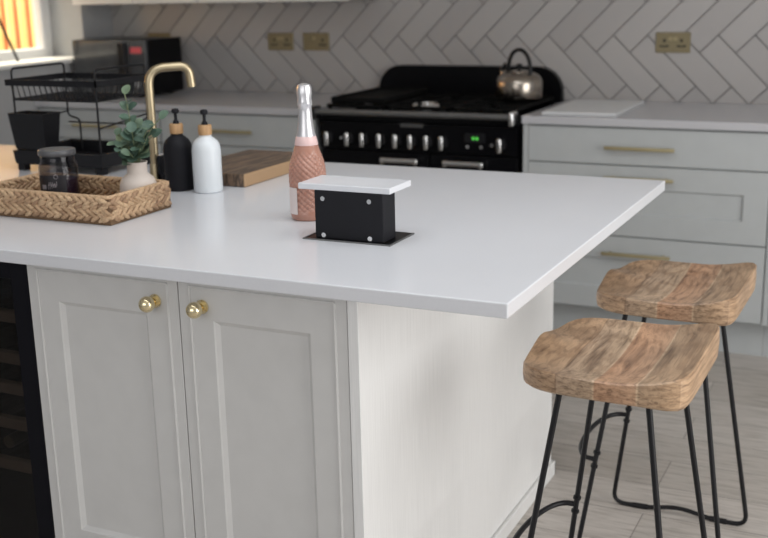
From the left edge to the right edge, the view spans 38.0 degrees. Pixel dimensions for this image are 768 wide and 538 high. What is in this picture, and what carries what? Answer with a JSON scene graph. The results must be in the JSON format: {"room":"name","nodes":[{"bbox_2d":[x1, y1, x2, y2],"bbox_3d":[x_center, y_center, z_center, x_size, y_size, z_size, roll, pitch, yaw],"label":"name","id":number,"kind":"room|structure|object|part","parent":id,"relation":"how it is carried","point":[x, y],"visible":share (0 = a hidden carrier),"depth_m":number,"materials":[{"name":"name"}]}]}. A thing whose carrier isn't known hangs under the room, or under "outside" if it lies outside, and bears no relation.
{"room":"kitchen","nodes":[
{"label":"kitchen","id":0,"kind":"room"},
{"bbox_2d":[0,0,112,144],"bbox_3d":[-2.953,-0.518,3.288,0.270,2.400,6.383,6,16,25],"label":"wall","id":1,"kind":"structure","parent":0,"point":[69,22],"depth_m":5.79,"materials":[{"name":"paint"}]},
{"bbox_2d":[0,0,53,61],"bbox_3d":[-2.167,-1.399,5.019,0.060,1.035,1.790,6,16,25],"label":"window","id":2,"kind":"structure","parent":1,"relation":"in","point":[41,12],"depth_m":5.82,"materials":[{"name":"white plastic"}]},
{"bbox_2d":[0,56,73,69],"bbox_3d":[-2.031,-0.891,5.065,0.234,0.022,1.829,6,16,25],"label":"window sill","id":3,"kind":"structure","parent":1,"relation":"attached to","point":[4,65],"depth_m":5.55,"materials":[{"name":"white paint"}]},
{"bbox_2d":[0,19,18,60],"bbox_3d":[-1.850,-1.134,5.490,0.014,0.232,0.105,10,18,37],"label":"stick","id":4,"kind":"object","parent":3,"relation":"on","point":[1,24],"visible":1,"depth_m":5.49,"materials":[{"name":"brown wood"}]},
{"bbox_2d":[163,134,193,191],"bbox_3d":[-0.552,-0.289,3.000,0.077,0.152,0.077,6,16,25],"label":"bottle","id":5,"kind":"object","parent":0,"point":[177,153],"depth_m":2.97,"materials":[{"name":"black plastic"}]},
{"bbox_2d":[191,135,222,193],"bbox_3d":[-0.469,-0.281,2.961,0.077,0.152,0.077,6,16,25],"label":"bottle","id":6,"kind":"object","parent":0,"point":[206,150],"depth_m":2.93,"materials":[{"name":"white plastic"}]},
{"bbox_2d":[110,0,767,103],"bbox_3d":[1.140,-1.015,4.845,6.210,2.400,0.106,6,16,25],"label":"wall","id":7,"kind":"structure","parent":0,"point":[598,49],"depth_m":5.11,"materials":[{"name":"tile"}]},
{"bbox_2d":[72,0,197,4],"bbox_3d":[-1.167,-1.695,5.543,0.760,0.728,0.347,6,16,25],"label":"upper cabinet","id":8,"kind":"object","parent":7,"relation":"attached to","point":[75,2],"visible":1,"depth_m":5.49,"materials":[{"name":"white paint"}]},
{"bbox_3d":[-1.408,-1.672,5.481,0.376,0.726,0.020,6,16,25],"label":"door","id":9,"kind":"part","parent":8,"relation":"part of","materials":[{"name":"white paint"}]},
{"bbox_3d":[-1.065,-1.639,5.321,0.376,0.726,0.020,6,16,25],"label":"door","id":10,"kind":"part","parent":8,"relation":"part of","materials":[{"name":"white paint"}]},
{"bbox_2d":[148,33,170,36],"bbox_3d":[-1.183,-1.198,5.879,0.146,0.086,0.010,6,16,25],"label":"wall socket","id":11,"kind":"object","parent":7,"relation":"attached to","point":[149,34],"visible":0.26,"depth_m":5.87,"materials":[{"name":"gold metal"}]},
{"bbox_2d":[198,0,348,2],"bbox_3d":[-0.460,-1.626,5.212,0.803,0.728,0.347,6,16,25],"label":"upper cabinet","id":12,"kind":"object","parent":7,"relation":"attached to","point":[199,1],"visible":1,"depth_m":5.19,"materials":[{"name":"white paint"}]},
{"bbox_3d":[-0.711,-1.604,5.154,0.398,0.726,0.020,6,16,25],"label":"door","id":13,"kind":"part","parent":12,"relation":"part of","materials":[{"name":"white paint"}]},
{"bbox_3d":[-0.349,-1.569,4.985,0.398,0.726,0.020,6,16,25],"label":"door","id":14,"kind":"part","parent":12,"relation":"part of","materials":[{"name":"white paint"}]},
{"bbox_2d":[268,33,293,49],"bbox_3d":[-0.515,-1.133,5.566,0.146,0.086,0.010,6,16,25],"label":"wall socket","id":15,"kind":"object","parent":7,"relation":"attached to","point":[276,41],"visible":1,"depth_m":5.56,"materials":[{"name":"gold metal"}]},
{"bbox_2d":[303,33,329,50],"bbox_3d":[-0.333,-1.115,5.481,0.146,0.086,0.010,6,16,25],"label":"wall socket","id":16,"kind":"object","parent":7,"relation":"attached to","point":[311,41],"visible":1,"depth_m":5.48,"materials":[{"name":"gold metal"}]},
{"bbox_2d":[380,65,563,103],"bbox_3d":[0.392,-0.859,5.173,0.901,0.164,0.037,6,16,25],"label":"backsplash","id":17,"kind":"structure","parent":7,"relation":"attached to","point":[443,79],"depth_m":5.17,"materials":[{"name":"black metal"}]},
{"bbox_2d":[655,32,690,52],"bbox_3d":[1.229,-0.963,4.749,0.146,0.086,0.010,6,16,25],"label":"wall socket","id":18,"kind":"object","parent":7,"relation":"attached to","point":[666,42],"visible":1,"depth_m":4.75,"materials":[{"name":"gold metal"}]},
{"bbox_2d":[507,351,767,537],"bbox_3d":[-0.207,0.934,2.377,6.210,0.080,6.483,6,16,25],"label":"floor","id":19,"kind":"structure","parent":0,"point":[605,517],"depth_m":3.41,"materials":[{"name":"grey wood"}]},
{"bbox_2d":[0,262,54,537],"bbox_3d":[-0.911,0.315,2.897,0.596,0.890,0.568,6,16,25],"label":"wine cooler","id":20,"kind":"object","parent":19,"relation":"on","point":[26,511],"visible":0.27,"depth_m":2.54,"materials":[{"name":"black glass"}]},
{"bbox_3d":[-1.032,0.330,2.643,0.504,0.692,0.006,6,16,25],"label":"glass pane","id":21,"kind":"part","parent":20,"relation":"part of","materials":[{"name":"black glass"}]},
{"bbox_2d":[38,107,161,152],"bbox_3d":[-1.249,-0.412,5.750,0.733,0.890,0.659,6,16,25],"label":"base cabinet","id":22,"kind":"object","parent":19,"relation":"on","point":[68,130],"visible":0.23,"depth_m":5.42,"materials":[{"name":"paint"}]},
{"bbox_3d":[-1.392,-0.691,5.388,0.270,0.014,0.036,6,16,25],"label":"handle","id":23,"kind":"part","parent":22,"relation":"part of","materials":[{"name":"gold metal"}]},
{"bbox_3d":[-1.375,-0.493,5.465,0.727,0.278,0.020,6,16,25],"label":"drawer","id":24,"kind":"part","parent":22,"relation":"part of","materials":[{"name":"paint"}]},
{"bbox_2d":[35,90,342,115],"bbox_3d":[-0.881,-0.824,5.468,1.570,0.030,0.641,6,16,25],"label":"countertop","id":25,"kind":"structure","parent":22,"relation":"on","point":[236,102],"depth_m":5.30,"materials":[{"name":"stone"}]},
{"bbox_2d":[72,37,183,93],"bbox_3d":[-1.314,-1.035,5.707,0.456,0.280,0.326,6,16,25],"label":"microwave","id":26,"kind":"object","parent":25,"relation":"on","point":[90,54],"visible":0.68,"depth_m":5.59,"materials":[{"name":"black metal"}]},
{"bbox_3d":[-1.413,-1.016,5.616,0.356,0.265,0.022,6,16,25],"label":"door","id":27,"kind":"part","parent":26,"relation":"part of","materials":[{"name":"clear glass"}]},
{"bbox_3d":[-1.292,-0.999,5.534,0.045,0.235,0.026,6,16,25],"label":"handle","id":28,"kind":"part","parent":26,"relation":"part of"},
{"bbox_3d":[-1.207,-0.996,5.520,0.098,0.265,0.022,6,16,25],"label":"control panel","id":29,"kind":"part","parent":26,"relation":"part of","materials":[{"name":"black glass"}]},
{"bbox_2d":[27,265,195,537],"bbox_3d":[-0.344,0.293,2.929,0.395,0.892,1.214,6,16,25],"label":"base cabinet","id":30,"kind":"object","parent":19,"relation":"on","point":[109,350],"visible":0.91,"depth_m":2.41,"materials":[{"name":"paint"}]},
{"bbox_3d":[-0.477,0.070,2.264,0.034,0.034,0.046,6,16,25],"label":"knob","id":31,"kind":"part","parent":30,"relation":"part of","materials":[{"name":"gold metal"}]},
{"bbox_2d":[0,145,664,318],"bbox_3d":[-0.610,-0.182,2.952,2.420,0.028,1.259,6,16,25],"label":"countertop","id":32,"kind":"structure","parent":30,"relation":"on","point":[483,243],"depth_m":2.39,"materials":[{"name":"white stone"}]},
{"bbox_2d":[4,62,149,175],"bbox_3d":[-0.920,-0.465,3.403,0.343,0.308,0.263,6,16,25],"label":"dish rack","id":33,"kind":"object","parent":32,"relation":"on","point":[32,131],"visible":0.91,"depth_m":3.35,"materials":[{"name":"black metal"}]},
{"bbox_2d":[4,72,145,102],"bbox_3d":[-0.921,-0.550,3.380,0.341,0.063,0.263,6,16,25],"label":"basket","id":34,"kind":"object","parent":33,"relation":"on","point":[48,80],"depth_m":3.34,"materials":[{"name":"black metal"}]},
{"bbox_2d":[13,139,149,175],"bbox_3d":[-0.916,-0.346,3.433,0.337,0.062,0.259,6,16,25],"label":"drip tray","id":35,"kind":"object","parent":33,"relation":"on","point":[88,154],"depth_m":3.35,"materials":[{"name":"black plastic"}]},
{"bbox_2d":[0,172,171,225],"bbox_3d":[-0.764,-0.178,2.754,0.418,0.068,0.242,6,16,25],"label":"woven tray","id":36,"kind":"object","parent":32,"relation":"on","point":[99,200],"visible":0.88,"depth_m":2.66,"materials":[{"name":"wicker"}]},
{"bbox_2d":[37,146,78,193],"bbox_3d":[-0.805,-0.227,2.766,0.095,0.143,0.096,6,16,25],"label":"candle jar","id":37,"kind":"object","parent":36,"relation":"on","point":[60,183],"visible":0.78,"depth_m":2.73,"materials":[{"name":"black glass"}]},
{"bbox_2d":[43,175,56,189],"bbox_3d":[-0.816,-0.212,2.724,0.044,0.037,0.005,2,15,13],"label":"print","id":38,"kind":"object","parent":37,"relation":"on","point":[49,182],"depth_m":2.72},
{"bbox_3d":[-0.806,-0.289,2.751,0.091,0.014,0.091,6,16,25],"label":"lid","id":39,"kind":"part","parent":37,"relation":"part of","materials":[{"name":"silver metal"}]},
{"bbox_2d":[120,160,156,191],"bbox_3d":[-0.603,-0.208,2.740,0.091,0.112,0.091,6,16,25],"label":"bud vase","id":40,"kind":"object","parent":36,"relation":"on","point":[137,175],"visible":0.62,"depth_m":2.71,"materials":[{"name":"beige ceramic"}]},
{"bbox_2d":[107,85,167,164],"bbox_3d":[-0.589,-0.307,2.696,0.157,0.265,0.092,6,16,25],"label":"eucalyptus sprigs","id":41,"kind":"object","parent":40,"relation":"in","point":[133,141],"visible":0.85,"depth_m":2.70,"materials":[{"name":"green plant"}]},
{"bbox_3d":[-0.594,-0.298,2.703,0.133,0.245,0.054,3,15,17],"label":"stem","id":42,"kind":"part","parent":41,"relation":"part of","materials":[{"name":"green plant"}]},
{"bbox_2d":[157,155,164,179],"bbox_3d":[-0.593,-0.273,3.088,0.056,0.080,0.038,6,16,25],"label":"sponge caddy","id":43,"kind":"object","parent":32,"relation":"on","point":[160,159],"visible":0.24,"depth_m":3.08,"materials":[{"name":"black plastic"}]},
{"bbox_2d":[145,62,195,178],"bbox_3d":[-0.590,-0.406,3.100,0.148,0.331,0.040,-6,15,-19],"label":"mixer tap","id":44,"kind":"object","parent":32,"relation":"on","point":[153,71],"visible":0.81,"depth_m":3.06,"materials":[{"name":"gold metal"}]},
{"bbox_2d":[163,108,193,191],"bbox_3d":[-0.552,-0.321,2.993,0.077,0.218,0.080,6,16,25],"label":"soap dispenser","id":45,"kind":"object","parent":32,"relation":"on","point":[177,147],"visible":0.97,"depth_m":2.97,"materials":[{"name":"black plastic"}]},
{"bbox_2d":[191,109,222,193],"bbox_3d":[-0.470,-0.313,2.954,0.077,0.218,0.080,6,16,25],"label":"soap dispenser","id":46,"kind":"object","parent":32,"relation":"on","point":[206,150],"visible":1,"depth_m":2.93,"materials":[{"name":"white ceramic"}]},
{"bbox_2d":[221,149,292,186],"bbox_3d":[-0.398,-0.296,3.245,0.245,0.036,0.408,6,16,25],"label":"chopping board","id":47,"kind":"object","parent":32,"relation":"on","point":[246,168],"visible":0.51,"depth_m":3.17,"materials":[{"name":"brown wood"}]},
{"bbox_2d":[289,83,325,220],"bbox_3d":[-0.178,-0.270,2.573,0.087,0.312,0.088,6,16,25],"label":"wine bottle","id":48,"kind":"object","parent":32,"relation":"on","point":[307,161],"visible":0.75,"depth_m":2.55,"materials":[{"name":"pink glass"}]},
{"bbox_3d":[-0.177,-0.226,2.585,0.087,0.220,0.087,6,16,25],"label":"glass","id":49,"kind":"part","parent":48,"relation":"part of","materials":[{"name":"pink glass"}]},
{"bbox_2d":[298,175,413,246],"bbox_3d":[-0.062,-0.129,2.399,0.222,0.119,0.124,6,16,25],"label":"socket","id":50,"kind":"object","parent":32,"relation":"on","point":[357,210],"visible":1,"depth_m":2.35,"materials":[{"name":"black plastic"}]},
{"bbox_3d":[-0.063,-0.181,2.390,0.218,0.013,0.107,6,16,25],"label":"lid","id":51,"kind":"part","parent":50,"relation":"part of","materials":[{"name":"white stone"}]},
{"bbox_3d":[-0.054,-0.071,2.411,0.200,0.002,0.116,6,16,25],"label":"plate","id":52,"kind":"part","parent":50,"relation":"part of","materials":[{"name":"black metal"}]},
{"bbox_2d":[159,111,322,156],"bbox_3d":[-0.542,-0.344,5.419,0.830,0.890,0.659,6,16,25],"label":"base cabinet","id":53,"kind":"object","parent":19,"relation":"on","point":[235,133],"visible":0.22,"depth_m":5.05,"materials":[{"name":"paint"}]},
{"bbox_3d":[-0.668,-0.424,5.134,0.824,0.278,0.020,6,16,25],"label":"drawer","id":54,"kind":"part","parent":53,"relation":"part of","materials":[{"name":"paint"}]},
{"bbox_3d":[-0.711,-0.625,5.069,0.270,0.014,0.036,6,16,25],"label":"handle","id":55,"kind":"part","parent":53,"relation":"part of","materials":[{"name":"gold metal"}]},
{"bbox_2d":[178,282,354,537],"bbox_3d":[0.009,0.327,2.763,0.383,0.892,1.214,6,16,25],"label":"base cabinet","id":56,"kind":"object","parent":19,"relation":"on","point":[267,382],"visible":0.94,"depth_m":2.23,"materials":[{"name":"paint"}]},
{"bbox_3d":[-0.373,0.080,2.215,0.034,0.034,0.046,6,16,25],"label":"knob","id":57,"kind":"part","parent":56,"relation":"part of","materials":[{"name":"gold metal"}]},
{"bbox_2d":[312,65,563,172],"bbox_3d":[0.256,-0.347,5.007,0.931,1.066,0.684,6,16,25],"label":"range cooker","id":58,"kind":"object","parent":19,"relation":"on","point":[460,122],"visible":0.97,"depth_m":4.75,"materials":[{"name":"black metal"}]},
{"bbox_3d":[-0.241,-0.575,4.867,0.048,0.048,0.016,6,16,25],"label":"knob","id":59,"kind":"part","parent":58,"relation":"part of","materials":[{"name":"silver metal"}]},
{"bbox_3d":[-0.153,-0.567,4.826,0.048,0.048,0.016,6,16,25],"label":"knob","id":60,"kind":"part","parent":58,"relation":"part of","materials":[{"name":"silver metal"}]},
{"bbox_3d":[-0.087,-0.560,4.795,0.048,0.048,0.016,6,16,25],"label":"knob","id":61,"kind":"part","parent":58,"relation":"part of","materials":[{"name":"silver metal"}]},
{"bbox_3d":[-0.030,-0.203,4.886,0.514,0.631,0.026,6,16,25],"label":"oven door","id":62,"kind":"part","parent":58,"relation":"part of","materials":[{"name":"black metal"}]},
{"bbox_2d":[331,87,427,103],"bbox_3d":[-0.013,-0.784,5.031,0.257,0.024,0.480,6,16,25],"label":"griddle plate","id":63,"kind":"object","parent":58,"relation":"on","point":[378,95],"visible":1,"depth_m":5.00,"materials":[{"name":"metal"}]},
{"bbox_3d":[-0.014,-0.553,4.761,0.048,0.048,0.016,6,16,25],"label":"knob","id":64,"kind":"part","parent":58,"relation":"part of","materials":[{"name":"silver metal"}]},
{"bbox_3d":[0.054,-0.546,4.729,0.048,0.048,0.016,6,16,25],"label":"knob","id":65,"kind":"part","parent":58,"relation":"part of","materials":[{"name":"silver metal"}]},
{"bbox_3d":[0.067,-0.457,4.726,0.173,0.028,0.049,6,16,25],"label":"handle","id":66,"kind":"part","parent":58,"relation":"part of","materials":[{"name":"silver metal"}]},
{"bbox_3d":[0.102,-0.642,4.631,0.883,0.024,0.025,6,16,25],"label":"rail","id":67,"kind":"part","parent":58,"relation":"part of","materials":[{"name":"grey metal"}]},
{"bbox_3d":[0.117,-0.540,4.699,0.048,0.048,0.016,6,16,25],"label":"knob","id":68,"kind":"part","parent":58,"relation":"part of","materials":[{"name":"silver metal"}]},
{"bbox_3d":[0.135,-0.554,4.704,0.907,0.120,0.036,6,16,25],"label":"control panel","id":69,"kind":"part","parent":58,"relation":"part of","materials":[{"name":"black metal"}]},
{"bbox_3d":[0.183,-0.534,4.668,0.048,0.048,0.016,6,16,25],"label":"knob","id":70,"kind":"part","parent":58,"relation":"part of","materials":[{"name":"silver metal"}]},
{"bbox_2d":[319,93,554,126],"bbox_3d":[0.257,-0.715,4.932,0.931,0.072,0.598,6,16,25],"label":"cooktop","id":71,"kind":"object","parent":58,"relation":"in","point":[486,103],"depth_m":4.76,"materials":[{"name":"metal"}]},
{"bbox_3d":[0.244,-0.528,4.640,0.048,0.048,0.016,6,16,25],"label":"knob","id":72,"kind":"part","parent":58,"relation":"part of","materials":[{"name":"silver metal"}]},
{"bbox_3d":[0.328,-0.432,4.604,0.178,0.028,0.049,6,16,25],"label":"handle","id":73,"kind":"part","parent":58,"relation":"part of","materials":[{"name":"silver metal"}]},
{"bbox_3d":[0.380,-0.163,4.694,0.383,0.631,0.026,6,16,25],"label":"oven door","id":74,"kind":"part","parent":58,"relation":"part of","materials":[{"name":"black metal"}]},
{"bbox_3d":[0.474,-0.505,4.532,0.048,0.048,0.016,6,16,25],"label":"knob","id":75,"kind":"part","parent":58,"relation":"part of","materials":[{"name":"silver metal"}]},
{"bbox_2d":[496,48,542,101],"bbox_3d":[0.580,-0.840,4.803,0.205,0.220,0.202,6,16,25],"label":"kettle","id":76,"kind":"object","parent":58,"relation":"on","point":[518,85],"visible":1,"depth_m":4.74,"materials":[{"name":"metal"}]},
{"bbox_3d":[0.521,-0.881,4.871,0.033,0.042,0.026,6,16,25],"label":"spout lever","id":77,"kind":"part","parent":76,"relation":"part of","materials":[{"name":"black metal"}]},
{"bbox_3d":[0.581,-0.852,4.799,0.094,0.011,0.094,6,16,25],"label":"lid","id":78,"kind":"part","parent":76,"relation":"part of","materials":[{"name":"metal"}]},
{"bbox_3d":[0.580,-0.890,4.789,0.136,0.116,0.074,6,16,25],"label":"handle","id":79,"kind":"part","parent":76,"relation":"part of","materials":[{"name":"black metal"}]},
{"bbox_2d":[347,281,555,537],"bbox_3d":[0.224,0.332,2.727,0.034,0.892,1.247,6,16,25],"label":"end panel","id":80,"kind":"object","parent":19,"relation":"on","point":[449,435],"visible":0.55,"depth_m":2.53,"materials":[{"name":"white paint"}]},
{"bbox_3d":[0.234,0.742,2.834,0.034,0.045,1.245,6,16,25],"label":"skirting","id":81,"kind":"part","parent":80,"relation":"part of","materials":[{"name":"white paint"}]},
{"bbox_2d":[513,318,719,537],"bbox_3d":[0.478,0.502,2.344,0.401,0.745,0.406,6,16,28],"label":"bar stool","id":82,"kind":"object","parent":19,"relation":"on","point":[650,366],"visible":1,"depth_m":2.22,"materials":[{"name":"brown wood"}]},
{"bbox_3d":[0.302,0.558,2.249,0.126,0.689,0.053,-3,15,-5],"label":"leg","id":83,"kind":"part","parent":82,"relation":"part of","materials":[{"name":"black metal"}]},
{"bbox_3d":[0.462,0.480,2.536,0.053,0.689,0.126,-9,16,-26],"label":"leg","id":84,"kind":"part","parent":82,"relation":"part of","materials":[{"name":"black metal"}]},
{"bbox_3d":[0.477,0.174,2.253,0.339,0.065,0.402,6,16,25],"label":"seat","id":85,"kind":"part","parent":82,"relation":"part of","materials":[{"name":"brown wood"}]},
{"bbox_3d":[0.514,0.582,2.137,0.053,0.689,0.126,-9,16,-26],"label":"leg","id":86,"kind":"part","parent":82,"relation":"part of","materials":[{"name":"black metal"}]},
{"bbox_3d":[0.675,0.504,2.424,0.126,0.689,0.053,-3,15,-5],"label":"leg","id":87,"kind":"part","parent":82,"relation":"part of","materials":[{"name":"black metal"}]},
{"bbox_2d":[523,123,767,355],"bbox_3d":[1.125,-0.181,4.637,0.957,0.890,0.659,6,16,25],"label":"base cabinet","id":88,"kind":"object","parent":19,"relation":"on","point":[712,208],"visible":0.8,"depth_m":4.30,"materials":[{"name":"paint"}]},
{"bbox_3d":[0.988,-0.053,4.383,0.270,0.014,0.036,6,16,25],"label":"handle","id":89,"kind":"part","parent":88,"relation":"part of","materials":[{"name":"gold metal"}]},
{"bbox_3d":[0.981,-0.345,4.307,0.270,0.014,0.036,6,16,25],"label":"handle","id":90,"kind":"part","parent":88,"relation":"part of","materials":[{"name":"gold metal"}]},
{"bbox_3d":[0.978,-0.460,4.278,0.270,0.014,0.036,6,16,25],"label":"handle","id":91,"kind":"part","parent":88,"relation":"part of","materials":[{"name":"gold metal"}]},
{"bbox_2d":[522,100,767,131],"bbox_3d":[1.650,-0.576,4.282,2.136,0.030,0.641,6,16,25],"label":"countertop","id":92,"kind":"structure","parent":88,"relation":"on","point":[670,115],"depth_m":4.35,"materials":[{"name":"stone"}]},
{"bbox_2d":[542,99,644,116],"bbox_3d":[0.873,-0.670,4.629,0.303,0.012,0.490,6,16,25],"label":"slab","id":93,"kind":"object","parent":92,"relation":"on","point":[579,107],"visible":1,"depth_m":4.56,"materials":[{"name":"white stone"}]},
{"bbox_3d":[1.008,-0.261,4.348,0.930,0.278,0.020,6,16,25],"label":"drawer","id":94,"kind":"part","parent":88,"relation":"part of","materials":[{"name":"paint"}]},
{"bbox_3d":[1.004,-0.468,4.295,0.930,0.141,0.020,6,16,25],"label":"drawer","id":95,"kind":"part","parent":88,"relation":"part of","materials":[{"name":"paint"}]},
{"bbox_3d":[1.015,0.023,4.422,0.930,0.298,0.020,6,16,25],"label":"drawer","id":96,"kind":"part","parent":88,"relation":"part of","materials":[{"name":"paint"}]},
{"bbox_2d":[577,260,756,537],"bbox_3d":[0.707,0.369,2.840,0.401,0.745,0.414,6,16,26],"label":"bar stool","id":97,"kind":"object","parent":19,"relation":"on","point":[717,294],"visible":0.96,"depth_m":2.73,"materials":[{"name":"brown wood"}]},
{"bbox_3d":[0.543,0.421,2.756,0.126,0.689,0.053,-3,15,-7],"label":"leg","id":98,"kind":"part","parent":97,"relation":"part of","materials":[{"name":"black metal"}]},
{"bbox_3d":[0.692,0.343,3.049,0.053,0.689,0.126,-9,16,-28],"label":"leg","id":99,"kind":"part","parent":97,"relation":"part of","materials":[{"name":"black metal"}]},
{"bbox_3d":[0.716,0.043,2.741,0.339,0.065,0.402,6,16,26],"label":"seat","id":100,"kind":"part","parent":97,"relation":"part of","materials":[{"name":"brown wood"}]},
{"bbox_3d":[0.816,0.671,3.096,0.258,0.027,0.016,6,16,26],"label":"floor rail","id":101,"kind":"part","parent":97,"relation":"part of","materials":[{"name":"black metal"}]},
{"bbox_3d":[0.760,0.443,2.652,0.053,0.689,0.126,-9,16,-28],"label":"leg","id":102,"kind":"part","parent":97,"relation":"part of","materials":[{"name":"black metal"}]},
{"bbox_3d":[0.909,0.364,2.945,0.126,0.689,0.053,-3,15,-7],"label":"leg","id":103,"kind":"part","parent":97,"relation":"part of","materials":[{"name":"black metal"}]},
{"bbox_2d":[762,236,767,356],"bbox_3d":[1.990,-0.096,4.232,0.957,0.890,0.659,6,16,25],"label":"base cabinet","id":104,"kind":"object","parent":19,"relation":"on","point":[765,298],"visible":1,"depth_m":4.24,"materials":[{"name":"paint"}]},
{"label":"outside","id":105,"kind":"structure","parent":0,"visible":0},
{"bbox_3d":[-4.053,-0.043,6.553,4.350,0.100,7.500,6,16,25],"label":"ground","id":106,"kind":"structure","parent":105,"visible":0},
{"bbox_2d":[0,0,35,50],"bbox_3d":[-3.192,-1.099,6.502,0.080,1.870,5.250,6,16,25],"label":"fence","id":107,"kind":"object","parent":106,"relation":"on","point":[10,7],"visible":0.02,"depth_m":7.72,"materials":[{"name":"wood"}]}
]}

